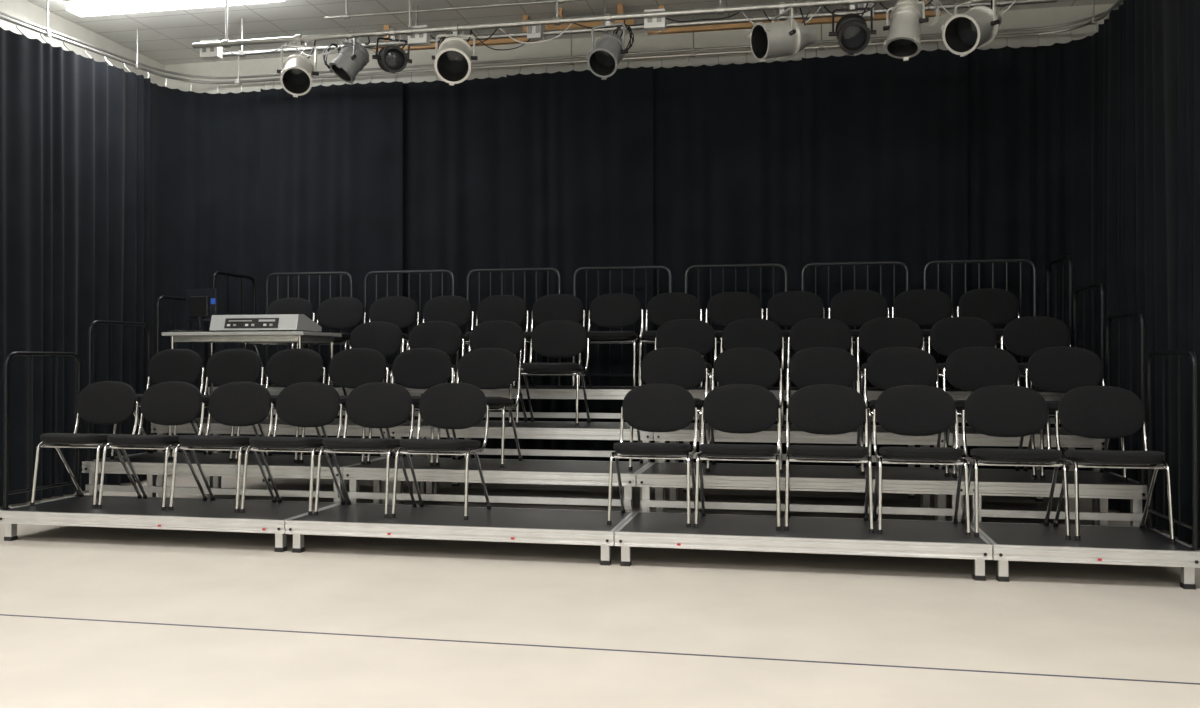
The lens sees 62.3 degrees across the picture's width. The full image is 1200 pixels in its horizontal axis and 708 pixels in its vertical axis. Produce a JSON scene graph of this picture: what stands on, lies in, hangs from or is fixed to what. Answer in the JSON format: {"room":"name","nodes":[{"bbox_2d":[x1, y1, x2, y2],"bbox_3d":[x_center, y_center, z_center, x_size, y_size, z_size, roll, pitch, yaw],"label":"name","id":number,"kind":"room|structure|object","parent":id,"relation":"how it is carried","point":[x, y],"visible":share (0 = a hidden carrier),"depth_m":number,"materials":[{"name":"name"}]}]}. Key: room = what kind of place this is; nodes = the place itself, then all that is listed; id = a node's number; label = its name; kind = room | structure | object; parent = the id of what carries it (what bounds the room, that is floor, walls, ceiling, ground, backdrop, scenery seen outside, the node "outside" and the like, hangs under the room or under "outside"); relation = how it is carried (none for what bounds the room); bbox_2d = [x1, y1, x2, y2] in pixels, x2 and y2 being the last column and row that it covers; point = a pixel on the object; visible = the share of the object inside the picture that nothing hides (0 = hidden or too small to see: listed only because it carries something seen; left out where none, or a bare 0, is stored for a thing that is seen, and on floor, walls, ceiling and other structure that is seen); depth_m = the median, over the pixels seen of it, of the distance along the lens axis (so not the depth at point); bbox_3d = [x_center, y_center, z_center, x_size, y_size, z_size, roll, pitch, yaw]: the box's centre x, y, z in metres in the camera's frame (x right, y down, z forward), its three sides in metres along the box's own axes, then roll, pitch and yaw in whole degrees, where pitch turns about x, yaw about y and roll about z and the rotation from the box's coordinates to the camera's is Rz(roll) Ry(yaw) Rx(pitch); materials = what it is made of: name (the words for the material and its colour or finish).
{"room":"auditorium","nodes":[
{"label":"auditorium","id":0,"kind":"room"},
{"bbox_2d":[0,0,164,85],"bbox_3d":[-5.916,-0.968,4.363,0.100,4.500,12.650,0,0,11],"label":"wall","id":1,"kind":"structure","parent":0,"point":[26,10],"depth_m":9.20,"materials":[{"name":"white paint"}]},
{"bbox_2d":[27,0,1117,64],"bbox_3d":[-1.208,-3.174,3.444,9.500,0.100,12.650,0,0,11],"label":"ceiling","id":2,"kind":"structure","parent":0,"point":[167,37],"depth_m":9.13,"materials":[{"name":"tile"}]},
{"bbox_2d":[62,0,283,16],"bbox_3d":[-3.644,-3.036,8.488,2.000,0.115,0.220,0,0,11],"label":"fluorescent light","id":3,"kind":"object","parent":2,"relation":"attached to","point":[82,8],"visible":1,"depth_m":8.51,"materials":[{"name":"white plastic"}]},
{"bbox_2d":[192,0,898,48],"bbox_3d":[0.040,-2.814,7.553,6.950,0.570,0.064,0,0,11],"label":"bar","id":4,"kind":"object","parent":2,"relation":"hanging from","point":[808,4],"visible":1,"depth_m":7.63,"materials":[{"name":"metal"}]},
{"bbox_2d":[277,34,318,97],"bbox_3d":[-2.430,-2.322,8.010,0.338,0.532,0.433,0,0,11],"label":"spotlight","id":5,"kind":"object","parent":4,"relation":"hanging from","point":[298,71],"visible":1,"depth_m":8.00,"materials":[{"name":"white metal"}]},
{"bbox_2d":[329,31,369,84],"bbox_3d":[-2.012,-2.373,7.927,0.316,0.432,0.302,0,0,11],"label":"spotlight","id":6,"kind":"object","parent":4,"relation":"hanging from","point":[352,58],"visible":1,"depth_m":7.87,"materials":[{"name":"grey paint"}]},
{"bbox_2d":[372,28,411,72],"bbox_3d":[-1.638,-2.394,7.857,0.296,0.390,0.317,0,0,11],"label":"spotlight","id":7,"kind":"object","parent":4,"relation":"hanging from","point":[391,59],"visible":1,"depth_m":7.81,"materials":[{"name":"black metal"}]},
{"bbox_2d":[432,23,477,85],"bbox_3d":[-1.132,-2.332,7.762,0.361,0.515,0.503,0,0,11],"label":"spotlight","id":8,"kind":"object","parent":4,"relation":"hanging from","point":[454,57],"visible":1,"depth_m":7.74,"materials":[{"name":"white metal"}]},
{"bbox_2d":[586,13,627,79],"bbox_3d":[0.060,-2.329,7.526,0.315,0.524,0.400,0,0,11],"label":"spotlight","id":9,"kind":"object","parent":4,"relation":"hanging from","point":[603,60],"visible":1,"depth_m":7.50,"materials":[{"name":"grey paint"}]},
{"bbox_2d":[748,1,816,61],"bbox_3d":[1.360,-2.359,7.282,0.494,0.467,0.348,0,0,-20],"label":"spotlight","id":10,"kind":"object","parent":4,"relation":"hanging from","point":[788,37],"visible":1,"depth_m":7.21,"materials":[{"name":"white metal"}]},
{"bbox_2d":[829,0,875,54],"bbox_3d":[1.826,-2.370,7.179,0.333,0.448,0.336,0,0,11],"label":"spotlight","id":11,"kind":"object","parent":4,"relation":"hanging from","point":[852,32],"visible":1,"depth_m":7.13,"materials":[{"name":"black metal"}]},
{"bbox_2d":[883,0,928,60],"bbox_3d":[2.179,-2.353,7.082,0.317,0.481,0.319,0,0,11],"label":"spotlight","id":12,"kind":"object","parent":4,"relation":"hanging from","point":[907,16],"visible":1,"depth_m":7.04,"materials":[{"name":"white metal"}]},
{"bbox_2d":[941,0,1001,56],"bbox_3d":[2.663,-2.337,7.024,0.510,0.515,0.354,0,0,-39],"label":"spotlight","id":13,"kind":"object","parent":4,"relation":"hanging from","point":[962,34],"visible":1,"depth_m":6.98,"materials":[{"name":"white metal"}]},
{"bbox_2d":[0,0,1122,83],"bbox_3d":[-0.461,-2.806,7.113,8.866,0.592,4.744,0,0,11],"label":"track","id":14,"kind":"object","parent":2,"relation":"hanging from","point":[1093,19],"visible":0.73,"depth_m":9.18,"materials":[{"name":"metal"}]},
{"bbox_2d":[0,24,149,506],"bbox_3d":[-4.494,-0.761,8.489,0.137,3.896,1.960,0,0,11],"label":"curtain","id":15,"kind":"object","parent":14,"relation":"hanging from","point":[75,129],"visible":0.9,"depth_m":8.36,"materials":[{"name":"black fabric"}]},
{"bbox_2d":[147,72,265,475],"bbox_3d":[-3.943,-0.773,9.850,1.188,3.936,0.406,0,0,-27],"label":"curtain","id":16,"kind":"object","parent":14,"relation":"hanging from","point":[205,147],"visible":0.55,"depth_m":9.98,"materials":[{"name":"black fabric"}]},
{"bbox_2d":[259,74,402,456],"bbox_3d":[-2.649,-0.774,9.767,1.510,3.937,0.085,0,0,11],"label":"curtain","id":17,"kind":"object","parent":14,"relation":"hanging from","point":[331,157],"visible":0.5,"depth_m":9.75,"materials":[{"name":"black fabric"}]},
{"bbox_2d":[403,68,505,458],"bbox_3d":[-1.392,-0.775,9.555,1.160,3.937,0.057,0,0,11],"label":"curtain","id":18,"kind":"object","parent":14,"relation":"hanging from","point":[454,137],"visible":0.59,"depth_m":9.56,"materials":[{"name":"black fabric"}]},
{"bbox_2d":[506,60,653,461],"bbox_3d":[-0.197,-0.777,9.279,1.410,3.937,0.089,0,0,11],"label":"curtain","id":19,"kind":"object","parent":14,"relation":"hanging from","point":[579,144],"visible":0.61,"depth_m":9.26,"materials":[{"name":"black fabric"}]},
{"bbox_2d":[653,49,805,464],"bbox_3d":[1.160,-0.777,9.053,1.460,3.934,0.051,0,0,12],"label":"curtain","id":20,"kind":"object","parent":14,"relation":"hanging from","point":[727,139],"visible":0.55,"depth_m":9.05,"materials":[{"name":"black fabric"}]},
{"bbox_2d":[802,41,967,467],"bbox_3d":[2.501,-0.780,8.748,1.410,3.937,0.083,0,0,11],"label":"curtain","id":21,"kind":"object","parent":14,"relation":"hanging from","point":[885,137],"visible":0.65,"depth_m":8.73,"materials":[{"name":"black fabric"}]},
{"bbox_2d":[967,12,1109,470],"bbox_3d":[3.727,-0.782,8.407,1.206,3.936,0.402,0,0,40],"label":"curtain","id":22,"kind":"object","parent":14,"relation":"hanging from","point":[1033,111],"visible":0.43,"depth_m":8.55,"materials":[{"name":"black fabric"}]},
{"bbox_2d":[1097,0,1199,547],"bbox_3d":[3.812,-0.778,6.933,0.142,3.911,2.060,0,0,11],"label":"curtain","id":23,"kind":"object","parent":14,"relation":"hanging from","point":[1148,256],"visible":0.82,"depth_m":6.70,"materials":[{"name":"black fabric"}]},
{"bbox_2d":[223,0,1056,56],"bbox_3d":[-0.056,-2.918,8.490,7.400,0.350,0.064,0,0,11],"label":"bar","id":24,"kind":"object","parent":2,"relation":"hanging from","point":[1000,3],"visible":0.56,"depth_m":8.36,"materials":[{"name":"metal"}]},
{"bbox_2d":[647,0,941,34],"bbox_3d":[1.649,-2.973,8.607,2.500,0.240,0.050,0,0,11],"label":"batten","id":25,"kind":"object","parent":2,"relation":"attached to","point":[826,20],"visible":0.24,"depth_m":8.67,"materials":[{"name":"brown wood"}]},
{"bbox_2d":[0,475,1199,707],"bbox_3d":[-1.208,1.226,3.417,9.500,0.100,12.650,0,0,11],"label":"floor","id":26,"kind":"structure","parent":0,"point":[1137,622],"depth_m":4.29,"materials":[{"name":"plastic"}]},
{"bbox_2d":[0,495,339,551],"bbox_3d":[-2.791,1.097,6.492,1.994,0.196,0.768,0,0,11],"label":"deck","id":27,"kind":"object","parent":26,"relation":"on","point":[196,514],"visible":0.84,"depth_m":6.26,"materials":[{"name":"metal"}]},
{"bbox_2d":[1,352,80,509],"bbox_3d":[-3.750,0.492,6.693,0.036,1.013,0.696,0,0,11],"label":"guard rail","id":28,"kind":"object","parent":27,"relation":"on","point":[6,493],"visible":0.99,"depth_m":6.58,"materials":[{"name":"black metal"}]},
{"bbox_2d":[30,381,141,507],"bbox_3d":[-3.461,0.597,6.708,0.490,0.817,0.487,0,0,11],"label":"chair","id":29,"kind":"object","parent":27,"relation":"on","point":[104,402],"visible":0.92,"depth_m":6.84,"materials":[{"name":"grey fabric"}]},
{"bbox_2d":[97,381,206,509],"bbox_3d":[-2.968,0.596,6.605,0.490,0.817,0.487,0,0,12],"label":"chair","id":30,"kind":"object","parent":27,"relation":"on","point":[164,403],"visible":0.91,"depth_m":6.74,"materials":[{"name":"grey fabric"}]},
{"bbox_2d":[169,382,275,511],"bbox_3d":[-2.470,0.595,6.525,0.490,0.817,0.487,0,0,12],"label":"chair","id":31,"kind":"object","parent":27,"relation":"on","point":[233,403],"visible":0.9,"depth_m":6.66,"materials":[{"name":"grey fabric"}]},
{"bbox_2d":[240,382,344,514],"bbox_3d":[-1.978,0.595,6.420,0.490,0.817,0.487,0,0,11],"label":"chair","id":32,"kind":"object","parent":27,"relation":"on","point":[303,404],"visible":0.89,"depth_m":6.56,"materials":[{"name":"grey fabric"}]},
{"bbox_2d":[82,452,384,503],"bbox_3d":[-2.641,0.984,7.248,1.994,0.431,0.768,0,0,11],"label":"deck","id":33,"kind":"object","parent":26,"relation":"on","point":[151,464],"visible":0.64,"depth_m":6.96,"materials":[{"name":"metal"}]},
{"bbox_2d":[86,320,150,460],"bbox_3d":[-3.600,0.262,7.450,0.036,1.013,0.696,0,0,11],"label":"guard rail","id":34,"kind":"object","parent":33,"relation":"on","point":[89,454],"visible":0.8,"depth_m":7.34,"materials":[{"name":"black metal"}]},
{"bbox_2d":[110,349,206,459],"bbox_3d":[-3.312,0.366,7.469,0.490,0.817,0.487,0,0,11],"label":"chair","id":35,"kind":"object","parent":33,"relation":"on","point":[170,365],"visible":0.46,"depth_m":7.63,"materials":[{"name":"grey fabric"}]},
{"bbox_2d":[171,349,265,460],"bbox_3d":[-2.818,0.365,7.363,0.490,0.817,0.487,0,0,11],"label":"chair","id":36,"kind":"object","parent":33,"relation":"on","point":[225,366],"visible":0.49,"depth_m":7.53,"materials":[{"name":"grey fabric"}]},
{"bbox_2d":[234,348,325,462],"bbox_3d":[-2.323,0.365,7.265,0.490,0.817,0.487,0,0,12],"label":"chair","id":37,"kind":"object","parent":33,"relation":"on","point":[287,367],"visible":0.46,"depth_m":7.43,"materials":[{"name":"grey fabric"}]},
{"bbox_2d":[299,348,390,463],"bbox_3d":[-1.830,0.364,7.166,0.490,0.817,0.487,0,0,11],"label":"chair","id":38,"kind":"object","parent":33,"relation":"on","point":[353,368],"visible":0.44,"depth_m":7.33,"materials":[{"name":"grey fabric"}]},
{"bbox_2d":[151,417,422,503],"bbox_3d":[-2.492,0.873,8.004,1.994,0.661,0.768,0,0,11],"label":"deck","id":39,"kind":"object","parent":26,"relation":"on","point":[331,429],"visible":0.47,"depth_m":7.68,"materials":[{"name":"metal"}]},
{"bbox_2d":[162,331,341,417],"bbox_3d":[-2.816,0.186,8.070,1.220,0.715,0.660,0,0,11],"label":"folding table","id":40,"kind":"object","parent":39,"relation":"on","point":[299,337],"visible":0.66,"depth_m":7.82,"materials":[{"name":"grey laminate"}]},
{"bbox_2d":[186,289,218,331],"bbox_3d":[-3.269,-0.352,8.152,0.190,0.360,0.312,0,0,-36],"label":"computer monitor","id":41,"kind":"object","parent":40,"relation":"on","point":[201,304],"visible":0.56,"depth_m":8.11,"materials":[{"name":"grey plastic"}]},
{"bbox_2d":[209,314,321,331],"bbox_3d":[-2.685,-0.243,7.986,0.750,0.139,0.420,0,0,11],"label":"console","id":42,"kind":"object","parent":40,"relation":"on","point":[281,322],"visible":0.95,"depth_m":7.81,"materials":[{"name":"grey metal"}]},
{"bbox_2d":[330,322,404,395],"bbox_3d":[-1.875,0.139,7.978,0.490,0.817,0.487,0,0,11],"label":"chair","id":43,"kind":"object","parent":39,"relation":"on","point":[386,338],"visible":0.39,"depth_m":8.14,"materials":[{"name":"grey fabric"}]},
{"bbox_2d":[208,384,458,493],"bbox_3d":[-2.325,0.749,8.849,1.994,0.921,0.948,0,0,11],"label":"deck","id":44,"kind":"object","parent":26,"relation":"on","point":[273,389],"visible":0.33,"depth_m":8.46,"materials":[{"name":"metal"}]},
{"bbox_2d":[244,298,314,384],"bbox_3d":[-2.891,-0.115,8.957,0.490,0.817,0.487,0,0,11],"label":"chair","id":45,"kind":"object","parent":44,"relation":"on","point":[284,305],"visible":0.28,"depth_m":9.12,"materials":[{"name":"grey fabric"}]},
{"bbox_2d":[296,297,365,381],"bbox_3d":[-2.395,-0.115,8.851,0.490,0.817,0.487,0,0,11],"label":"chair","id":46,"kind":"object","parent":44,"relation":"on","point":[336,312],"visible":0.55,"depth_m":9.01,"materials":[{"name":"grey fabric"}]},
{"bbox_2d":[369,296,419,384],"bbox_3d":[-1.896,-0.116,8.764,0.490,0.817,0.487,0,0,11],"label":"chair","id":47,"kind":"object","parent":44,"relation":"on","point":[400,311],"visible":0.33,"depth_m":8.93,"materials":[{"name":"grey fabric"}]},
{"bbox_2d":[406,296,473,380],"bbox_3d":[-1.395,-0.117,8.668,0.490,0.817,0.487,0,0,11],"label":"chair","id":48,"kind":"object","parent":44,"relation":"on","point":[457,310],"visible":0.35,"depth_m":8.84,"materials":[{"name":"grey fabric"}]},
{"bbox_2d":[285,503,634,565],"bbox_3d":[-0.829,1.094,6.104,1.994,0.196,0.768,0,0,11],"label":"deck","id":49,"kind":"object","parent":26,"relation":"on","point":[495,524],"visible":0.88,"depth_m":5.88,"materials":[{"name":"metal"}]},
{"bbox_2d":[314,382,416,517],"bbox_3d":[-1.484,0.594,6.319,0.490,0.817,0.487,0,0,11],"label":"chair","id":50,"kind":"object","parent":49,"relation":"on","point":[379,404],"visible":0.92,"depth_m":6.45,"materials":[{"name":"grey fabric"}]},
{"bbox_2d":[391,383,490,519],"bbox_3d":[-0.987,0.594,6.231,0.490,0.817,0.487,0,0,12],"label":"chair","id":51,"kind":"object","parent":49,"relation":"on","point":[444,405],"visible":1,"depth_m":6.37,"materials":[{"name":"grey fabric"}]},
{"bbox_2d":[343,457,652,511],"bbox_3d":[-0.679,0.981,6.860,1.994,0.431,0.768,0,0,11],"label":"deck","id":52,"kind":"object","parent":26,"relation":"on","point":[553,472],"visible":0.66,"depth_m":6.56,"materials":[{"name":"metal"}]},
{"bbox_2d":[367,348,455,465],"bbox_3d":[-1.336,0.364,7.072,0.490,0.817,0.487,0,0,11],"label":"chair","id":53,"kind":"object","parent":52,"relation":"on","point":[418,368],"visible":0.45,"depth_m":7.24,"materials":[{"name":"grey fabric"}]},
{"bbox_2d":[435,348,521,466],"bbox_3d":[-0.841,0.363,6.972,0.490,0.817,0.487,0,0,11],"label":"chair","id":54,"kind":"object","parent":52,"relation":"on","point":[483,368],"visible":0.66,"depth_m":7.12,"materials":[{"name":"grey fabric"}]},
{"bbox_2d":[389,421,658,507],"bbox_3d":[-0.530,0.871,7.616,1.994,0.661,0.768,0,0,11],"label":"deck","id":55,"kind":"object","parent":26,"relation":"on","point":[536,429],"visible":0.55,"depth_m":7.27,"materials":[{"name":"metal"}]},
{"bbox_2d":[389,321,464,419],"bbox_3d":[-1.370,0.139,7.874,0.490,0.817,0.487,0,0,11],"label":"chair","id":56,"kind":"object","parent":55,"relation":"on","point":[444,336],"visible":0.34,"depth_m":8.04,"materials":[{"name":"grey fabric"}]},
{"bbox_2d":[454,321,527,424],"bbox_3d":[-0.863,0.138,7.771,0.490,0.817,0.487,0,0,11],"label":"chair","id":57,"kind":"object","parent":55,"relation":"on","point":[507,335],"visible":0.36,"depth_m":7.94,"materials":[{"name":"grey fabric"}]},
{"bbox_2d":[515,320,590,425],"bbox_3d":[-0.356,0.137,7.676,0.490,0.817,0.487,0,0,11],"label":"chair","id":58,"kind":"object","parent":55,"relation":"on","point":[555,338],"visible":1,"depth_m":7.82,"materials":[{"name":"grey fabric"}]},
{"bbox_2d":[434,386,637,493],"bbox_3d":[-0.363,0.746,8.460,1.994,0.921,0.948,0,0,11],"label":"deck","id":59,"kind":"object","parent":26,"relation":"on","point":[537,392],"visible":0.24,"depth_m":8.00,"materials":[{"name":"metal"}]},
{"bbox_2d":[460,295,529,387],"bbox_3d":[-0.900,-0.117,8.561,0.490,0.817,0.487,0,0,11],"label":"chair","id":60,"kind":"object","parent":59,"relation":"on","point":[511,308],"visible":0.4,"depth_m":8.73,"materials":[{"name":"grey fabric"}]},
{"bbox_2d":[519,294,585,388],"bbox_3d":[-0.403,-0.118,8.455,0.490,0.817,0.487,0,0,11],"label":"chair","id":61,"kind":"object","parent":59,"relation":"on","point":[551,307],"visible":0.45,"depth_m":8.62,"materials":[{"name":"grey fabric"}]},
{"bbox_2d":[578,293,643,388],"bbox_3d":[0.097,-0.118,8.360,0.490,0.817,0.487,0,0,12],"label":"chair","id":62,"kind":"object","parent":59,"relation":"on","point":[612,310],"visible":0.84,"depth_m":8.50,"materials":[{"name":"grey fabric"}]},
{"bbox_2d":[573,266,671,385],"bbox_3d":[0.195,-0.245,8.786,0.896,1.063,0.036,0,0,11],"label":"guard rail","id":63,"kind":"object","parent":59,"relation":"on","point":[611,267],"visible":0.67,"depth_m":8.78,"materials":[{"name":"grey metal"}]},
{"bbox_2d":[638,292,701,388],"bbox_3d":[0.592,-0.119,8.259,0.490,0.817,0.487,0,0,11],"label":"chair","id":64,"kind":"object","parent":59,"relation":"on","point":[662,308],"visible":0.57,"depth_m":8.43,"materials":[{"name":"grey fabric"}]},
{"bbox_2d":[0,614,1199,684],"bbox_3d":[-0.912,1.180,4.139,9.100,0.002,0.012,0,0,11],"label":"floor line","id":65,"kind":"object","parent":26,"relation":"on","point":[0,614],"depth_m":3.93,"materials":[{"name":"grey paint"}]},
{"bbox_2d":[654,423,943,519],"bbox_3d":[1.432,0.869,7.227,1.994,0.661,0.768,0,0,11],"label":"deck","id":66,"kind":"object","parent":26,"relation":"on","point":[769,435],"visible":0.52,"depth_m":6.89,"materials":[{"name":"metal"}]},
{"bbox_2d":[654,319,716,391],"bbox_3d":[0.622,0.136,7.466,0.490,0.817,0.487,0,0,11],"label":"chair","id":67,"kind":"object","parent":66,"relation":"on","point":[698,336],"visible":0.4,"depth_m":7.63,"materials":[{"name":"grey fabric"}]},
{"bbox_2d":[717,319,784,428],"bbox_3d":[1.123,0.136,7.378,0.490,0.817,0.487,0,0,11],"label":"chair","id":68,"kind":"object","parent":66,"relation":"on","point":[756,333],"visible":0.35,"depth_m":7.55,"materials":[{"name":"grey fabric"}]},
{"bbox_2d":[788,318,856,429],"bbox_3d":[1.619,0.135,7.272,0.490,0.817,0.487,0,0,11],"label":"chair","id":69,"kind":"object","parent":66,"relation":"on","point":[813,332],"visible":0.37,"depth_m":7.45,"materials":[{"name":"grey fabric"}]},
{"bbox_2d":[857,317,930,429],"bbox_3d":[2.118,0.134,7.176,0.490,0.817,0.487,0,0,11],"label":"chair","id":70,"kind":"object","parent":66,"relation":"on","point":[876,334],"visible":0.41,"depth_m":7.35,"materials":[{"name":"grey fabric"}]},
{"bbox_2d":[677,387,921,506],"bbox_3d":[1.599,0.744,8.072,1.994,0.921,0.948,0,0,11],"label":"deck","id":71,"kind":"object","parent":26,"relation":"on","point":[872,393],"visible":0.12,"depth_m":7.76,"materials":[{"name":"metal"}]},
{"bbox_2d":[700,292,762,388],"bbox_3d":[1.092,-0.120,8.162,0.490,0.817,0.487,0,0,11],"label":"chair","id":72,"kind":"object","parent":71,"relation":"on","point":[725,308],"visible":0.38,"depth_m":8.33,"materials":[{"name":"grey fabric"}]},
{"bbox_2d":[766,291,824,342],"bbox_3d":[1.589,-0.120,8.069,0.490,0.817,0.487,0,0,11],"label":"chair","id":73,"kind":"object","parent":71,"relation":"on","point":[787,308],"visible":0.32,"depth_m":8.24,"materials":[{"name":"grey fabric"}]},
{"bbox_2d":[828,290,888,342],"bbox_3d":[2.087,-0.121,7.964,0.490,0.817,0.487,0,0,11],"label":"chair","id":74,"kind":"object","parent":71,"relation":"on","point":[852,307],"visible":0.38,"depth_m":8.13,"materials":[{"name":"grey fabric"}]},
{"bbox_2d":[636,462,964,520],"bbox_3d":[1.282,0.979,6.471,1.994,0.431,0.768,0,0,11],"label":"deck","id":75,"kind":"object","parent":26,"relation":"on","point":[912,480],"visible":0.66,"depth_m":6.18,"materials":[{"name":"metal"}]},
{"bbox_2d":[628,347,707,469],"bbox_3d":[0.473,0.361,6.710,0.490,0.817,0.487,0,0,11],"label":"chair","id":76,"kind":"object","parent":75,"relation":"on","point":[686,368],"visible":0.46,"depth_m":6.87,"materials":[{"name":"grey fabric"}]},
{"bbox_2d":[706,347,782,472],"bbox_3d":[0.972,0.361,6.623,0.490,0.817,0.487,0,0,11],"label":"chair","id":77,"kind":"object","parent":75,"relation":"on","point":[743,365],"visible":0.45,"depth_m":6.79,"materials":[{"name":"grey fabric"}]},
{"bbox_2d":[786,347,864,474],"bbox_3d":[1.469,0.360,6.518,0.490,0.817,0.487,0,0,11],"label":"chair","id":78,"kind":"object","parent":75,"relation":"on","point":[815,365],"visible":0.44,"depth_m":6.69,"materials":[{"name":"grey fabric"}]},
{"bbox_2d":[864,347,948,476],"bbox_3d":[1.970,0.360,6.426,0.490,0.817,0.487,0,0,11],"label":"chair","id":79,"kind":"object","parent":75,"relation":"on","point":[886,368],"visible":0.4,"depth_m":6.59,"materials":[{"name":"grey fabric"}]},
{"bbox_2d":[615,511,991,580],"bbox_3d":[1.133,1.092,5.715,1.994,0.196,0.768,0,0,11],"label":"deck","id":80,"kind":"object","parent":26,"relation":"on","point":[737,532],"visible":0.94,"depth_m":5.49,"materials":[{"name":"metal"}]},
{"bbox_2d":[607,384,698,526],"bbox_3d":[0.327,0.592,5.965,0.490,0.817,0.487,0,0,12],"label":"chair","id":81,"kind":"object","parent":80,"relation":"on","point":[648,407],"visible":0.98,"depth_m":6.10,"materials":[{"name":"grey fabric"}]},
{"bbox_2d":[694,384,780,529],"bbox_3d":[0.822,0.591,5.862,0.490,0.817,0.487,0,0,11],"label":"chair","id":82,"kind":"object","parent":80,"relation":"on","point":[732,408],"visible":1,"depth_m":6.00,"materials":[{"name":"grey fabric"}]},
{"bbox_2d":[784,384,873,532],"bbox_3d":[1.324,0.591,5.771,0.490,0.817,0.487,0,0,11],"label":"chair","id":83,"kind":"object","parent":80,"relation":"on","point":[825,409],"visible":1,"depth_m":5.91,"materials":[{"name":"grey fabric"}]},
{"bbox_2d":[873,385,970,536],"bbox_3d":[1.821,0.590,5.667,0.490,0.817,0.487,0,0,12],"label":"chair","id":84,"kind":"object","parent":80,"relation":"on","point":[907,410],"visible":1,"depth_m":5.81,"materials":[{"name":"grey fabric"}]},
{"bbox_2d":[940,388,1065,510],"bbox_3d":[3.071,0.742,7.780,0.994,0.921,0.948,0,0,11],"label":"deck","id":85,"kind":"object","parent":26,"relation":"on","point":[955,393],"visible":0.12,"depth_m":7.37,"materials":[{"name":"metal"}]},
{"bbox_2d":[892,289,962,390],"bbox_3d":[2.585,-0.121,7.875,0.490,0.817,0.487,0,0,11],"label":"chair","id":86,"kind":"object","parent":85,"relation":"on","point":[924,307],"visible":0.44,"depth_m":8.04,"materials":[{"name":"grey fabric"}]},
{"bbox_2d":[923,259,1037,388],"bbox_3d":[3.138,-0.248,8.203,0.896,1.063,0.036,0,0,11],"label":"guard rail","id":87,"kind":"object","parent":85,"relation":"on","point":[992,261],"visible":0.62,"depth_m":8.18,"materials":[{"name":"grey metal"}]},
{"bbox_2d":[956,288,1033,389],"bbox_3d":[3.084,-0.122,7.781,0.490,0.817,0.487,0,0,11],"label":"chair","id":88,"kind":"object","parent":85,"relation":"on","point":[994,306],"visible":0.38,"depth_m":7.95,"materials":[{"name":"grey fabric"}]},
{"bbox_2d":[942,426,1105,524],"bbox_3d":[2.904,0.867,6.936,0.994,0.661,0.768,0,0,11],"label":"deck","id":89,"kind":"object","parent":26,"relation":"on","point":[1068,440],"visible":0.36,"depth_m":6.59,"materials":[{"name":"metal"}]},
{"bbox_2d":[928,317,996,386],"bbox_3d":[2.619,0.134,7.085,0.490,0.817,0.487,0,0,11],"label":"chair","id":90,"kind":"object","parent":89,"relation":"on","point":[947,336],"visible":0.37,"depth_m":7.26,"materials":[{"name":"grey fabric"}]},
{"bbox_2d":[1001,316,1071,385],"bbox_3d":[3.116,0.133,6.987,0.490,0.817,0.487,0,0,11],"label":"chair","id":91,"kind":"object","parent":89,"relation":"on","point":[1022,336],"visible":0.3,"depth_m":7.16,"materials":[{"name":"grey fabric"}]},
{"bbox_2d":[1073,282,1104,385],"bbox_3d":[3.375,0.028,6.855,0.036,1.013,0.696,0,0,11],"label":"guard rail","id":92,"kind":"object","parent":89,"relation":"on","point":[1101,286],"visible":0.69,"depth_m":6.74,"materials":[{"name":"black metal"}]},
{"bbox_2d":[949,468,1146,525],"bbox_3d":[2.754,0.977,6.180,0.994,0.431,0.768,0,0,11],"label":"deck","id":93,"kind":"object","parent":26,"relation":"on","point":[992,482],"visible":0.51,"depth_m":5.86,"materials":[{"name":"metal"}]},
{"bbox_2d":[942,347,1036,478],"bbox_3d":[2.467,0.359,6.325,0.490,0.817,0.487,0,0,11],"label":"chair","id":94,"kind":"object","parent":93,"relation":"on","point":[970,369],"visible":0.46,"depth_m":6.49,"materials":[{"name":"grey fabric"}]},
{"bbox_2d":[1024,346,1127,480],"bbox_3d":[2.964,0.358,6.216,0.490,0.817,0.487,0,0,11],"label":"chair","id":95,"kind":"object","parent":93,"relation":"on","point":[1063,369],"visible":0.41,"depth_m":6.38,"materials":[{"name":"grey fabric"}]},
{"bbox_2d":[1104,311,1146,484],"bbox_3d":[3.225,0.254,6.098,0.036,1.013,0.696,0,0,11],"label":"guard rail","id":96,"kind":"object","parent":93,"relation":"on","point":[1139,314],"visible":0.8,"depth_m":5.99,"materials":[{"name":"black metal"}]},
{"bbox_2d":[970,521,1199,589],"bbox_3d":[2.604,1.090,5.424,0.994,0.196,0.768,0,0,11],"label":"deck","id":97,"kind":"object","parent":26,"relation":"on","point":[1034,542],"visible":0.91,"depth_m":5.14,"materials":[{"name":"metal"}]},
{"bbox_2d":[961,385,1070,539],"bbox_3d":[2.319,0.590,5.573,0.490,0.817,0.487,0,0,11],"label":"chair","id":98,"kind":"object","parent":97,"relation":"on","point":[997,410],"visible":1,"depth_m":5.71,"materials":[{"name":"grey fabric"}]},
{"bbox_2d":[1053,386,1175,542],"bbox_3d":[2.815,0.589,5.467,0.490,0.817,0.487,0,0,11],"label":"chair","id":99,"kind":"object","parent":97,"relation":"on","point":[1098,412],"visible":0.99,"depth_m":5.61,"materials":[{"name":"grey fabric"}]},
{"bbox_2d":[1146,349,1199,549],"bbox_3d":[3.076,0.484,5.341,0.036,1.013,0.696,0,0,11],"label":"guard rail","id":100,"kind":"object","parent":97,"relation":"on","point":[1195,459],"visible":0.98,"depth_m":5.23,"materials":[{"name":"black metal"}]},
{"bbox_2d":[165,4,1118,93],"bbox_3d":[0.030,-0.936,9.684,9.700,4.500,0.100,0,0,11],"label":"wall","id":101,"kind":"structure","parent":0,"point":[1041,17],"depth_m":9.58,"materials":[{"name":"white paint"}]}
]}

